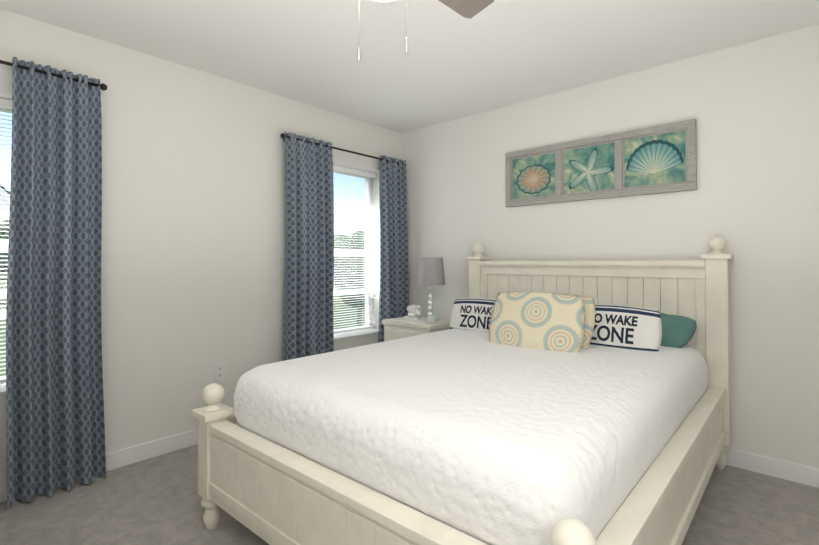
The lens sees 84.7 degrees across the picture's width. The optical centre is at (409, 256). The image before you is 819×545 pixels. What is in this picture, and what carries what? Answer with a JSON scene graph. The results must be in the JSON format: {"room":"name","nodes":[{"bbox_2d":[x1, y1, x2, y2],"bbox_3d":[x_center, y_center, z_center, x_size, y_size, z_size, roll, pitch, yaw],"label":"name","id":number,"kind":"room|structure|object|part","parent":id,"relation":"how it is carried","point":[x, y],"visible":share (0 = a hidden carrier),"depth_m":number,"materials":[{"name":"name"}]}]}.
{"room":"bedroom","nodes":[
{"label":"bedroom","id":0,"kind":"room"},
{"bbox_2d":[0,9,401,481],"bbox_3d":[-1.410,0.000,3.081,0.240,2.440,3.720,-1,-1,42],"label":"wall","id":1,"kind":"structure","parent":0,"point":[193,233],"depth_m":2.86,"materials":[{"name":"paint"}]},
{"bbox_2d":[0,383,5,394],"bbox_3d":[-2.290,0.671,2.036,0.183,0.020,0.878,-1,-1,42],"label":"window sill","id":2,"kind":"structure","parent":1,"relation":"attached to","point":[2,389],"depth_m":2.24,"materials":[{"name":"paint"}]},
{"bbox_2d":[0,109,11,383],"bbox_3d":[-2.381,-0.072,2.127,0.060,1.500,0.880,-1,-1,42],"label":"window","id":3,"kind":"structure","parent":1,"relation":"in","point":[4,248],"depth_m":2.37,"materials":[{"name":"plastic"}]},
{"bbox_3d":[-2.385,-0.072,2.130,0.001,1.440,0.820,-1,-1,42],"label":"window glass","id":4,"kind":"part","parent":3,"relation":"part of","materials":[{"name":"clear glass"}]},
{"bbox_2d":[0,98,11,383],"bbox_3d":[-2.324,-0.084,2.075,0.044,1.464,0.864,-1,-1,42],"label":"window blinds","id":5,"kind":"object","parent":3,"relation":"attached to","point":[5,104],"depth_m":2.32,"materials":[{"name":"white plastic"}]},
{"bbox_2d":[0,57,106,508],"bbox_3d":[-2.086,0.107,2.032,0.163,2.170,1.219,-1,-1,42],"label":"curtains","id":6,"kind":"object","parent":1,"relation":"attached to","point":[55,409],"visible":1,"depth_m":2.30,"materials":[{"name":"blue fabric"}]},
{"bbox_3d":[-2.110,-0.942,2.067,0.097,0.040,1.219,-1,-1,42],"label":"rod","id":7,"kind":"part","parent":6,"relation":"part of","materials":[{"name":"brown metal"}]},
{"bbox_2d":[0,429,197,502],"bbox_3d":[-1.316,1.169,2.982,0.014,0.100,3.660,-1,-1,42],"label":"baseboard","id":8,"kind":"structure","parent":1,"relation":"attached to","point":[144,451],"depth_m":2.69,"materials":[{"name":"paint"}]},
{"bbox_2d":[214,362,224,380],"bbox_3d":[-1.279,0.777,3.031,0.009,0.115,0.075,-1,-1,42],"label":"outlet","id":9,"kind":"object","parent":1,"relation":"attached to","point":[219,371],"visible":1,"depth_m":3.02,"materials":[{"name":"plastic"}]},
{"bbox_2d":[280,131,408,360],"bbox_3d":[-0.488,0.146,3.798,0.165,2.135,1.359,-1,-1,42],"label":"curtains","id":10,"kind":"object","parent":1,"relation":"attached to","point":[308,326],"visible":0.83,"depth_m":3.53,"materials":[{"name":"blue fabric"}]},
{"bbox_3d":[-0.764,0.142,3.460,0.120,2.135,0.456,-1,-1,42],"label":"panel","id":11,"kind":"part","parent":10,"relation":"part of","materials":[{"name":"fabric"}]},
{"bbox_3d":[-0.514,-0.886,3.833,0.097,0.040,1.359,-1,-1,42],"label":"rod","id":12,"kind":"part","parent":10,"relation":"part of","materials":[{"name":"brown metal"}]},
{"bbox_3d":[-0.134,0.150,4.157,0.120,2.135,0.348,-1,-1,42],"label":"panel","id":13,"kind":"part","parent":10,"relation":"part of","materials":[{"name":"fabric"}]},
{"bbox_2d":[333,171,371,333],"bbox_3d":[-0.670,-0.049,4.020,0.060,1.500,0.865,-1,-1,42],"label":"window","id":14,"kind":"structure","parent":1,"relation":"in","point":[368,220],"depth_m":4.29,"materials":[{"name":"plastic"}]},
{"bbox_3d":[-0.674,-0.049,4.024,0.001,1.440,0.805,-1,-1,42],"label":"window glass","id":15,"kind":"part","parent":14,"relation":"part of","materials":[{"name":"clear glass"}]},
{"bbox_2d":[333,165,376,333],"bbox_3d":[-0.613,-0.061,3.969,0.044,1.464,0.849,-1,-1,42],"label":"window blinds","id":16,"kind":"object","parent":14,"relation":"attached to","point":[351,171],"visible":0.6,"depth_m":4.08,"materials":[{"name":"white plastic"}]},
{"bbox_2d":[334,328,378,340],"bbox_3d":[-0.579,0.694,3.929,0.183,0.020,0.863,-1,-1,42],"label":"window sill","id":17,"kind":"structure","parent":1,"relation":"attached to","point":[347,335],"depth_m":4.00,"materials":[{"name":"paint"}]},
{"bbox_2d":[0,444,818,544],"bbox_3d":[0.311,1.261,1.511,4.880,0.120,4.200,-1,-1,42],"label":"floor","id":18,"kind":"structure","parent":0,"point":[157,500],"depth_m":2.11,"materials":[{"name":"carpet"}]},
{"bbox_2d":[382,315,449,341],"bbox_3d":[0.105,0.887,3.845,0.540,0.685,0.491,-1,-1,42],"label":"nightstand","id":19,"kind":"object","parent":18,"relation":"on","point":[398,328],"visible":0.04,"depth_m":3.71,"materials":[{"name":"beige wood"}]},
{"bbox_2d":[404,305,423,319],"bbox_3d":[0.044,0.480,3.902,0.160,0.127,0.111,-1,-1,42],"label":"coral","id":20,"kind":"object","parent":19,"relation":"on","point":[413,311],"visible":1,"depth_m":3.88,"materials":[{"name":"white ceramic"}]},
{"bbox_2d":[417,257,444,320],"bbox_3d":[0.181,0.275,3.810,0.236,0.535,0.236,-1,-1,42],"label":"table lamp","id":21,"kind":"object","parent":19,"relation":"on","point":[430,271],"visible":0.85,"depth_m":3.72,"materials":[{"name":"grey fabric"}]},
{"bbox_3d":[0.181,0.123,3.812,0.236,0.230,0.236,-1,-1,42],"label":"lamp shade","id":22,"kind":"part","parent":21,"relation":"part of","materials":[{"name":"fabric"}]},
{"bbox_2d":[427,316,435,323],"bbox_3d":[0.180,0.512,3.634,0.076,0.058,0.076,-1,-1,42],"label":"cup","id":23,"kind":"object","parent":19,"relation":"on","point":[431,319],"visible":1,"depth_m":3.61,"materials":[{"name":"clear glass"}]},
{"bbox_2d":[192,236,733,544],"bbox_3d":[0.451,0.543,2.299,1.761,1.334,2.316,-1,-1,41],"label":"bed","id":24,"kind":"object","parent":18,"relation":"on","point":[553,403],"visible":1,"depth_m":1.66,"materials":[{"name":"white fabric"}]},
{"bbox_2d":[234,328,707,544],"bbox_3d":[0.440,0.653,2.285,1.570,0.315,2.080,-1,-1,41],"label":"quilt","id":25,"kind":"object","parent":24,"relation":"on","point":[480,438],"depth_m":1.49,"materials":[{"name":"white fabric"}]},
{"bbox_2d":[0,0,818,132],"bbox_3d":[0.311,-1.299,1.541,4.880,0.120,4.200,-1,-1,42],"label":"ceiling","id":26,"kind":"structure","parent":0,"point":[451,64],"depth_m":2.55,"materials":[{"name":"paint"}]},
{"bbox_2d":[357,0,493,61],"bbox_3d":[-0.029,-0.936,1.517,0.963,0.604,0.862,-1,-1,42],"label":"ceiling fan","id":27,"kind":"object","parent":26,"relation":"hanging from","point":[469,9],"visible":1,"depth_m":1.75,"materials":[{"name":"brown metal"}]},
{"bbox_2d":[402,24,818,467],"bbox_3d":[1.639,-0.001,2.995,4.880,2.440,0.240,-1,-1,42],"label":"wall","id":28,"kind":"structure","parent":0,"point":[752,108],"depth_m":2.69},
{"bbox_2d":[505,119,696,206],"bbox_3d":[1.257,-0.614,3.162,1.300,0.430,0.030,-1,-1,42],"label":"framed art","id":29,"kind":"object","parent":28,"relation":"attached to","point":[658,159],"visible":1,"depth_m":3.07},
{"bbox_2d":[725,448,818,487],"bbox_3d":[1.554,1.168,2.887,4.400,0.100,0.014,-1,-1,42],"label":"baseboard","id":30,"kind":"structure","parent":28,"relation":"attached to","point":[786,470],"depth_m":2.47,"materials":[{"name":"paint"}]},
{"label":"outside","id":31,"kind":"structure","parent":0,"visible":0},
{"bbox_2d":[0,273,364,375],"bbox_3d":[-59.528,2.533,58.076,159.740,0.200,240.000,-1,-1,42],"label":"lawn","id":32,"kind":"structure","parent":31,"point":[4,278],"depth_m":14.02,"materials":[{"name":"green plant"}]},
{"bbox_2d":[0,290,6,296],"bbox_3d":[-12.888,1.914,15.937,33.460,0.018,240.000,-1,-1,42],"label":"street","id":33,"kind":"structure","parent":32,"relation":"on","point":[3,291],"depth_m":24.41,"materials":[{"name":"grey asphalt"}]},
{"bbox_2d":[0,184,9,215],"bbox_3d":[-5.633,-0.178,3.228,4.618,3.877,4.757,-1,-1,42],"label":"palm tree","id":34,"kind":"object","parent":32,"relation":"on","point":[5,190],"depth_m":4.49,"materials":[{"name":"green plant"}]},
{"bbox_2d":[0,217,348,274],"bbox_3d":[-30.855,-1.112,59.777,13.683,9.302,185.831,-1,-1,42],"label":"treeline","id":35,"kind":"object","parent":32,"relation":"on","point":[3,225],"depth_m":45.32,"materials":[{"name":"green plant"}]},
{"bbox_2d":[334,230,364,325],"bbox_3d":[-1.486,0.589,11.955,1.313,2.552,1.668,-1,-1,42],"label":"round tree","id":36,"kind":"object","parent":32,"relation":"on","point":[356,241],"depth_m":11.47,"materials":[{"name":"green plant"}]}
]}

